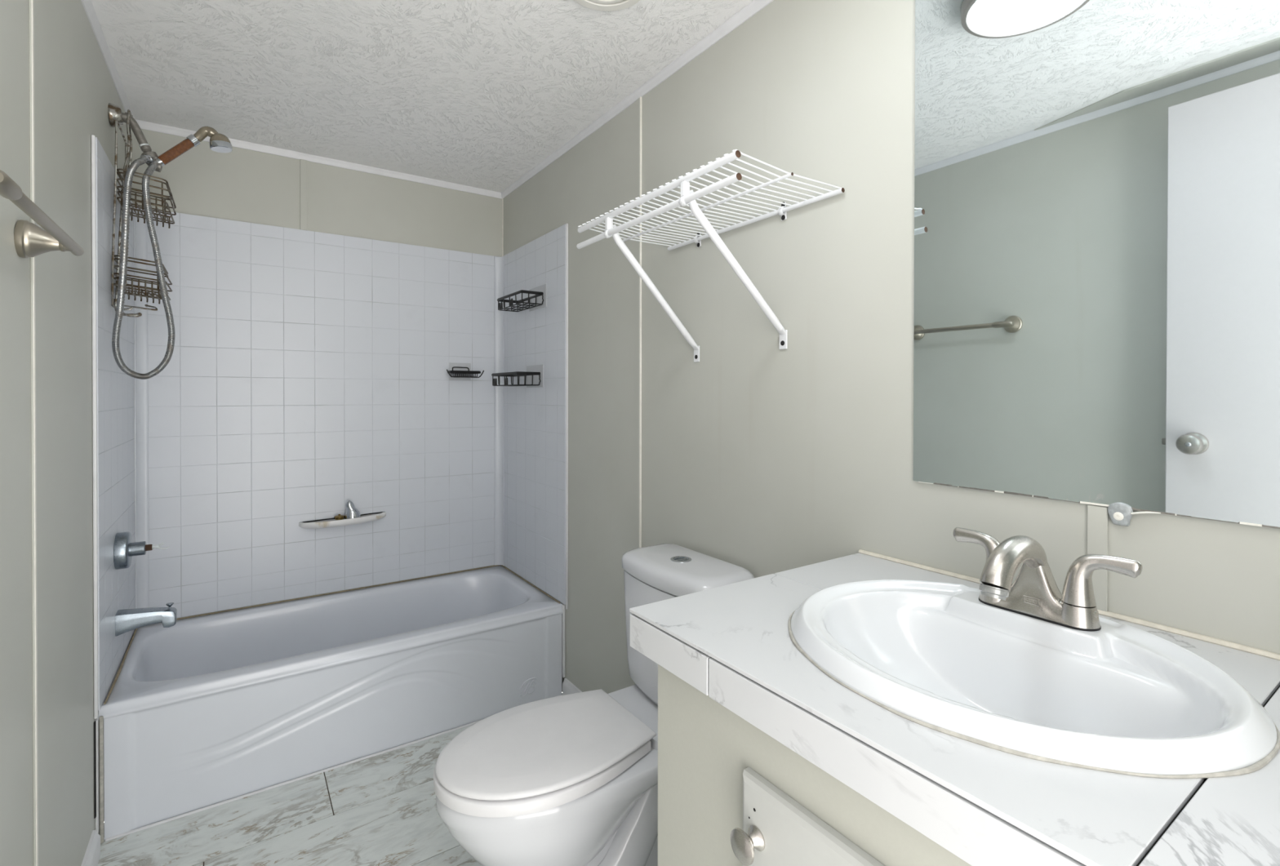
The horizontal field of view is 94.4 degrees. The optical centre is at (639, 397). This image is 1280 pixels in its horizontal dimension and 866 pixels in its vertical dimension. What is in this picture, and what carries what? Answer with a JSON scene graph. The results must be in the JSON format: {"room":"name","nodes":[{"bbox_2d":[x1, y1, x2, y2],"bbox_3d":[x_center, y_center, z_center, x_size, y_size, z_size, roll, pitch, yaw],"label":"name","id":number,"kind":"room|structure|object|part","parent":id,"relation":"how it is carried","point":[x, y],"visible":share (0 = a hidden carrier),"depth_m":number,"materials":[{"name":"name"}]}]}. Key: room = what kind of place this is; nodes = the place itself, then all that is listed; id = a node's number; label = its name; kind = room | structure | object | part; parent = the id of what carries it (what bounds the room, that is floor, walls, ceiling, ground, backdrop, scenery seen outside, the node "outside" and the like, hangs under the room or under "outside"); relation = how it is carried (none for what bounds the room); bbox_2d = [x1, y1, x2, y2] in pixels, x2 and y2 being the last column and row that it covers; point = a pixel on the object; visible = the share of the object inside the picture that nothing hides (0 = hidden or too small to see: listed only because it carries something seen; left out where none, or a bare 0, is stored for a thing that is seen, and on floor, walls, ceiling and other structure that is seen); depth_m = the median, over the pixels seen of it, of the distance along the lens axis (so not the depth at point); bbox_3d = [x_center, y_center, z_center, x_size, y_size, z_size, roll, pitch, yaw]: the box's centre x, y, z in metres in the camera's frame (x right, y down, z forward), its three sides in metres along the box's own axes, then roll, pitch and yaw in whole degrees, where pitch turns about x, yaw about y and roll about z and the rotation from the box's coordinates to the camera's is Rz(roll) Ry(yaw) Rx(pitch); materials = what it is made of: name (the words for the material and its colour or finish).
{"room":"bathroom","nodes":[
{"label":"bathroom","id":0,"kind":"room"},
{"bbox_2d":[0,0,131,865],"bbox_3d":[-0.982,0.075,0.850,0.054,2.207,3.096,0,0,-34],"label":"wall","id":1,"kind":"structure","parent":0,"point":[75,87],"depth_m":1.17,"materials":[{"name":"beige paint"}]},
{"bbox_2d":[28,0,39,865],"bbox_3d":[-1.103,0.113,1.079,0.004,2.128,0.025,0,0,-34],"label":"trim","id":2,"kind":"structure","parent":1,"relation":"attached to","point":[31,2],"depth_m":1.07,"materials":[{"name":"green paint"}]},
{"bbox_2d":[0,169,84,257],"bbox_3d":[-0.928,-0.272,0.884,0.078,0.064,0.460,0,0,-34],"label":"towel bar","id":3,"kind":"object","parent":1,"relation":"attached to","point":[30,240],"visible":1,"depth_m":0.99,"materials":[{"name":"silver metal"}]},
{"bbox_3d":[-1.032,-0.273,1.033,0.072,0.064,0.064,0,0,-34],"label":"post","id":4,"kind":"part","parent":3,"relation":"part of","materials":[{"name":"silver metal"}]},
{"bbox_2d":[80,830,100,865],"bbox_3d":[-0.988,1.143,0.924,0.014,0.070,1.431,0,0,-34],"label":"baseboard","id":5,"kind":"structure","parent":1,"relation":"attached to","point":[92,855],"depth_m":1.47,"materials":[{"name":"white paint"}]},
{"bbox_2d":[93,715,103,844],"bbox_3d":[-1.413,1.005,1.544,0.010,0.338,0.042,0,0,-17],"label":"trim","id":6,"kind":"structure","parent":1,"relation":"attached to","point":[99,722],"depth_m":1.55,"materials":[{"name":"white paint"}]},
{"bbox_2d":[80,0,134,118],"bbox_3d":[-0.953,-0.962,0.862,0.013,0.025,2.988,0,0,-34],"label":"trim","id":7,"kind":"structure","parent":1,"relation":"attached to","point":[88,6],"depth_m":1.65,"materials":[{"name":"white paint"}]},
{"bbox_2d":[107,102,232,379],"bbox_3d":[-1.411,-0.459,1.786,0.302,0.812,0.161,0,0,-34],"label":"shower","id":8,"kind":"object","parent":1,"relation":"attached to","point":[219,142],"visible":1,"depth_m":1.72,"materials":[{"name":"silver metal"}]},
{"bbox_3d":[-1.511,-0.800,1.773,0.065,0.097,0.030,0,0,-34],"label":"shower arm","id":9,"kind":"part","parent":8,"relation":"part of","materials":[{"name":"grey metal"}]},
{"bbox_2d":[111,109,176,317],"bbox_3d":[-1.492,-0.547,1.788,0.135,0.618,0.212,0,0,-34],"label":"shower caddy","id":10,"kind":"object","parent":8,"relation":"hanging from","point":[128,145],"visible":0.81,"depth_m":1.73,"materials":[{"name":"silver metal"}]},
{"bbox_3d":[-1.528,-0.553,1.764,0.049,0.606,0.186,0,0,-34],"label":"frame","id":11,"kind":"part","parent":10,"relation":"part of","materials":[{"name":"silver metal"}]},
{"bbox_2d":[113,254,172,303],"bbox_3d":[-1.495,-0.351,1.787,0.120,0.113,0.212,0,0,-34],"label":"basket","id":12,"kind":"object","parent":10,"relation":"on","point":[146,293],"depth_m":1.73,"materials":[{"name":"metal"}]},
{"bbox_2d":[116,168,176,228],"bbox_3d":[-1.487,-0.597,1.791,0.123,0.114,0.212,0,0,-34],"label":"basket","id":13,"kind":"object","parent":10,"relation":"on","point":[121,178],"depth_m":1.74,"materials":[{"name":"metal"}]},
{"bbox_3d":[-1.438,-0.752,1.823,0.108,0.111,0.028,0,0,-34],"label":"shower handle","id":14,"kind":"part","parent":8,"relation":"part of","materials":[{"name":"brown wood"}]},
{"bbox_2d":[131,128,502,618],"bbox_3d":[-1.248,0.064,2.508,1.372,2.207,0.054,0,0,-34],"label":"wall","id":15,"kind":"structure","parent":0,"point":[239,184],"depth_m":2.43,"materials":[{"name":"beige paint"}]},
{"bbox_2d":[300,159,307,230],"bbox_3d":[-1.357,-0.818,2.390,0.025,0.283,0.008,0,0,-34],"label":"trim","id":16,"kind":"structure","parent":15,"relation":"attached to","point":[304,175],"depth_m":2.39,"materials":[{"name":"beige paint"}]},
{"bbox_2d":[135,119,502,199],"bbox_3d":[-1.228,-0.973,2.474,1.372,0.025,0.013,0,0,-34],"label":"trim","id":17,"kind":"structure","parent":15,"relation":"attached to","point":[144,125],"depth_m":2.43,"materials":[{"name":"white paint"}]},
{"bbox_2d":[97,693,562,865],"bbox_3d":[-0.379,1.204,1.236,1.372,0.054,3.042,0,0,-34],"label":"floor","id":18,"kind":"structure","parent":0,"point":[380,810],"depth_m":1.62,"materials":[{"name":"white tile"}]},
{"bbox_2d":[97,564,563,839],"bbox_3d":[-1.046,0.990,2.216,1.366,0.354,0.662,0,0,-34],"label":"bathtub","id":19,"kind":"object","parent":18,"relation":"on","point":[202,711],"visible":0.99,"depth_m":1.98,"materials":[{"name":"white plastic"}]},
{"bbox_2d":[91,134,568,719],"bbox_3d":[-1.034,0.073,2.194,1.371,1.500,0.704,0,0,-34],"label":"tub surround","id":20,"kind":"object","parent":19,"relation":"on","point":[305,376],"depth_m":2.38,"materials":[{"name":"white plastic"}]},
{"bbox_3d":[-1.402,0.077,1.523,0.008,1.500,0.008,0,0,-34],"label":"edge trim","id":21,"kind":"part","parent":20,"relation":"part of","materials":[{"name":"white paint"}]},
{"bbox_3d":[-1.595,0.068,1.810,0.009,1.480,0.686,0,0,-34],"label":"panel","id":22,"kind":"part","parent":20,"relation":"part of","materials":[{"name":"white plastic"}]},
{"bbox_2d":[113,531,168,569],"bbox_3d":[-1.500,0.454,1.790,0.122,0.107,0.107,0,0,-34],"label":"shower valve","id":23,"kind":"object","parent":20,"relation":"attached to","point":[124,549],"visible":1,"depth_m":1.74,"materials":[{"name":"silver metal"}]},
{"bbox_3d":[-1.490,0.454,1.797,0.016,0.020,0.020,0,0,-34],"label":"stem","id":24,"kind":"part","parent":23,"relation":"part of","materials":[{"name":"brown metal"}]},
{"bbox_2d":[115,602,177,636],"bbox_3d":[-1.494,0.668,1.796,0.139,0.069,0.065,0,0,-34],"label":"tub spout","id":25,"kind":"object","parent":20,"relation":"attached to","point":[126,620],"visible":1,"depth_m":1.77,"materials":[{"name":"silver metal"}]},
{"bbox_3d":[-1.449,0.643,1.826,0.020,0.019,0.020,0,0,-34],"label":"diverter knob","id":26,"kind":"part","parent":25,"relation":"part of","materials":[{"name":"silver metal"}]},
{"bbox_3d":[-1.230,0.064,2.481,1.350,1.480,0.009,0,0,-34],"label":"panel","id":27,"kind":"part","parent":20,"relation":"part of","materials":[{"name":"white plastic"}]},
{"bbox_2d":[333,514,344,519],"bbox_3d":[-1.237,0.489,2.437,0.039,0.021,0.039,0,0,-34],"label":"drain stopper","id":28,"kind":"object","parent":20,"relation":"on","point":[339,517],"visible":1,"depth_m":2.42,"materials":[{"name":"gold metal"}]},
{"bbox_3d":[-1.195,0.462,2.464,0.063,0.075,0.057,0,0,-34],"label":"chrome bell cap","id":29,"kind":"part","parent":20,"relation":"part of","materials":[{"name":"silver metal"}]},
{"bbox_2d":[446,362,484,380],"bbox_3d":[-0.806,-0.120,2.712,0.173,0.081,0.084,0,0,-34],"label":"soap dish","id":30,"kind":"object","parent":20,"relation":"attached to","point":[457,371],"visible":1,"depth_m":2.73,"materials":[{"name":"black metal"}]},
{"bbox_2d":[491,364,543,387],"bbox_3d":[-0.536,-0.093,2.565,0.108,0.094,0.324,0,0,-34],"label":"basket","id":31,"kind":"object","parent":20,"relation":"attached to","point":[534,374],"visible":1,"depth_m":2.52,"materials":[{"name":"black metal"}]},
{"bbox_2d":[497,284,546,311],"bbox_3d":[-0.509,-0.423,2.530,0.103,0.094,0.300,0,0,-34],"label":"basket","id":32,"kind":"object","parent":20,"relation":"attached to","point":[537,296],"visible":1,"depth_m":2.50,"materials":[{"name":"black metal"}]},
{"bbox_3d":[-0.476,0.064,2.581,0.009,1.480,0.670,0,0,-34],"label":"panel","id":33,"kind":"part","parent":20,"relation":"part of","materials":[{"name":"white plastic"}]},
{"bbox_3d":[-0.284,0.073,2.302,0.008,1.500,0.008,0,0,-34],"label":"edge trim","id":34,"kind":"part","parent":20,"relation":"part of","materials":[{"name":"white paint"}]},
{"bbox_2d":[105,694,561,841],"bbox_3d":[-0.860,1.169,1.943,1.339,0.005,0.006,0,0,-34],"label":"trim","id":35,"kind":"structure","parent":19,"relation":"attached to","point":[473,723],"depth_m":1.79,"materials":[{"name":"white paint"}]},
{"bbox_2d":[433,543,754,865],"bbox_3d":[-0.116,0.799,1.400,0.718,0.753,0.383,0,0,-34],"label":"toilet","id":36,"kind":"object","parent":18,"relation":"on","point":[571,780],"visible":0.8,"depth_m":1.28,"materials":[{"name":"white ceramic"}]},
{"bbox_3d":[-0.228,0.793,1.324,0.447,0.032,0.342,0,0,-34],"label":"seat","id":37,"kind":"part","parent":36,"relation":"part of","materials":[{"name":"white plastic"}]},
{"bbox_3d":[-0.221,0.768,1.329,0.459,0.018,0.335,0,0,-34],"label":"lid","id":38,"kind":"part","parent":36,"relation":"part of","materials":[{"name":"white plastic"}]},
{"bbox_3d":[0.105,0.634,1.550,0.184,0.311,0.374,0,0,-34],"label":"tank","id":39,"kind":"part","parent":36,"relation":"part of","materials":[{"name":"white ceramic"}]},
{"bbox_3d":[0.103,0.451,1.547,0.188,0.050,0.383,0,0,-34],"label":"tank lid","id":40,"kind":"part","parent":36,"relation":"part of","materials":[{"name":"white ceramic"}]},
{"bbox_2d":[657,664,971,865],"bbox_3d":[0.494,0.782,0.642,0.590,0.799,0.940,0,0,-34],"label":"vanity cabinet","id":41,"kind":"object","parent":18,"relation":"on","point":[731,793],"visible":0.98,"depth_m":0.71,"materials":[{"name":"green paint"}]},
{"bbox_3d":[0.125,0.517,0.686,0.031,0.037,0.037,0,0,-34],"label":"knob","id":42,"kind":"part","parent":41,"relation":"part of","materials":[{"name":"silver metal"}]},
{"bbox_3d":[0.266,0.774,0.523,0.018,0.635,0.495,0,0,-34],"label":"cabinet door","id":43,"kind":"part","parent":41,"relation":"part of","materials":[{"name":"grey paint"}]},
{"bbox_2d":[629,549,1279,865],"bbox_3d":[0.494,0.349,0.660,0.574,0.065,0.975,0,0,-34],"label":"countertop","id":44,"kind":"structure","parent":41,"relation":"on","point":[732,643],"depth_m":0.55,"materials":[{"name":"white stone"}]},
{"bbox_2d":[787,579,1279,778],"bbox_3d":[0.438,0.388,0.749,0.454,0.174,0.507,0,0,-30],"label":"sink","id":45,"kind":"object","parent":44,"relation":"in","point":[1117,698],"visible":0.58,"depth_m":0.73,"materials":[{"name":"white ceramic"}]},
{"bbox_2d":[952,527,1142,631],"bbox_3d":[0.518,0.248,0.814,0.165,0.117,0.238,0,0,-34],"label":"faucet","id":46,"kind":"object","parent":44,"relation":"on","point":[1035,593],"visible":1,"depth_m":0.80,"materials":[{"name":"silver metal"}]},
{"bbox_3d":[0.523,0.241,0.908,0.039,0.071,0.087,0,0,-34],"label":"lever handle","id":47,"kind":"part","parent":46,"relation":"part of","materials":[{"name":"silver metal"}]},
{"bbox_3d":[0.515,0.229,0.811,0.155,0.078,0.035,0,0,-34],"label":"spout","id":48,"kind":"part","parent":46,"relation":"part of","materials":[{"name":"silver metal"}]},
{"bbox_3d":[0.608,0.242,0.783,0.039,0.071,0.087,0,0,-34],"label":"lever handle","id":49,"kind":"part","parent":46,"relation":"part of","materials":[{"name":"silver metal"}]},
{"bbox_2d":[91,0,753,192],"bbox_3d":[-0.391,-1.003,1.244,1.372,0.054,2.988,0,0,-34],"label":"ceiling","id":50,"kind":"structure","parent":0,"point":[479,94],"depth_m":1.76,"materials":[{"name":"white paint"}]},
{"bbox_2d":[573,0,639,11],"bbox_3d":[-0.080,-0.970,1.377,0.203,0.012,0.203,0,0,-34],"label":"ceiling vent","id":51,"kind":"object","parent":50,"relation":"in","point":[599,5],"visible":1,"depth_m":1.45,"materials":[{"name":"white plastic"}]},
{"bbox_2d":[591,0,622,3],"bbox_3d":[-0.080,-0.971,1.377,0.149,0.011,0.149,0,0,-34],"label":"lampshade","id":52,"kind":"object","parent":51,"relation":"attached to","point":[592,1],"depth_m":1.44,"materials":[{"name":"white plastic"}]},
{"bbox_2d":[503,0,1279,693],"bbox_3d":[0.197,0.071,1.652,0.054,2.207,3.096,0,0,-34],"label":"wall","id":53,"kind":"structure","parent":0,"point":[761,458],"depth_m":1.41,"materials":[{"name":"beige paint"}]},
{"bbox_2d":[502,198,503,256],"bbox_3d":[-0.663,-0.821,2.861,0.004,0.283,0.011,0,0,-34],"label":"trim","id":54,"kind":"structure","parent":53,"relation":"attached to","point":[502,198],"depth_m":2.86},
{"bbox_2d":[561,604,565,677],"bbox_3d":[-0.300,0.956,2.328,0.010,0.284,0.011,0,0,-34],"label":"trim","id":55,"kind":"structure","parent":53,"relation":"attached to","point":[563,606],"depth_m":2.32,"materials":[{"name":"white paint"}]},
{"bbox_2d":[562,678,582,695],"bbox_3d":[0.086,1.139,1.760,0.014,0.070,1.362,0,0,-34],"label":"baseboard","id":56,"kind":"structure","parent":53,"relation":"attached to","point":[568,688],"depth_m":2.28,"materials":[{"name":"white paint"}]},
{"bbox_2d":[501,0,773,198],"bbox_3d":[0.171,-0.966,1.626,0.013,0.025,2.988,0,0,-34],"label":"trim","id":57,"kind":"structure","parent":53,"relation":"attached to","point":[754,6],"depth_m":1.81,"materials":[{"name":"white paint"}]},
{"bbox_2d":[635,96,641,548],"bbox_3d":[-0.005,0.064,1.894,0.006,2.038,0.026,0,0,-34],"label":"trim","id":58,"kind":"structure","parent":53,"relation":"attached to","point":[638,102],"depth_m":1.89,"materials":[{"name":"green paint"}]},
{"bbox_2d":[576,149,844,362],"bbox_3d":[0.132,-0.279,1.411,0.320,0.361,0.612,0,0,-34],"label":"wire shelf","id":59,"kind":"object","parent":53,"relation":"attached to","point":[688,197],"visible":1,"depth_m":1.34,"materials":[{"name":"white metal"}]},
{"bbox_3d":[0.009,-0.402,1.325,0.014,0.016,0.608,0,0,-34],"label":"hanging rod","id":60,"kind":"part","parent":59,"relation":"part of","materials":[{"name":"white plastic"}]},
{"bbox_3d":[0.009,-0.445,1.328,0.014,0.016,0.602,0,0,-34],"label":"rod","id":61,"kind":"part","parent":59,"relation":"part of","materials":[{"name":"white plastic"}]},
{"bbox_3d":[0.125,-0.438,1.404,0.007,0.007,0.608,0,0,-34],"label":"rod","id":62,"kind":"part","parent":59,"relation":"part of","materials":[{"name":"white plastic"}]},
{"bbox_3d":[0.179,-0.444,1.079,0.013,0.013,0.001,0,0,-34],"label":"rod","id":63,"kind":"part","parent":59,"relation":"part of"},
{"bbox_3d":[0.179,-0.401,1.073,0.013,0.013,0.001,0,0,-34],"label":"rod","id":64,"kind":"part","parent":59,"relation":"part of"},
{"bbox_3d":[0.256,-0.439,1.497,0.010,0.011,0.608,0,0,-34],"label":"rod","id":65,"kind":"part","parent":59,"relation":"part of","materials":[{"name":"white plastic"}]},
{"bbox_2d":[913,0,1279,528],"bbox_3d":[0.761,-0.319,0.766,0.006,0.960,0.857,0,0,-34],"label":"wall mirror","id":66,"kind":"object","parent":53,"relation":"attached to","point":[1097,182],"visible":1,"depth_m":0.88,"materials":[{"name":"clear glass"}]},
{"bbox_2d":[1107,502,1160,526],"bbox_3d":[0.705,0.168,0.846,0.012,0.033,0.060,0,0,-34],"label":"mirror clip","id":67,"kind":"object","parent":66,"relation":"attached to","point":[1120,513],"visible":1,"depth_m":0.85,"materials":[{"name":"clear plastic"}]},
{"bbox_2d":[1087,504,1108,611],"bbox_3d":[0.683,0.239,0.884,0.006,0.155,0.025,0,0,-34],"label":"trim","id":68,"kind":"structure","parent":53,"relation":"attached to","point":[1097,516],"depth_m":0.88,"materials":[{"name":"green paint"}]}
]}

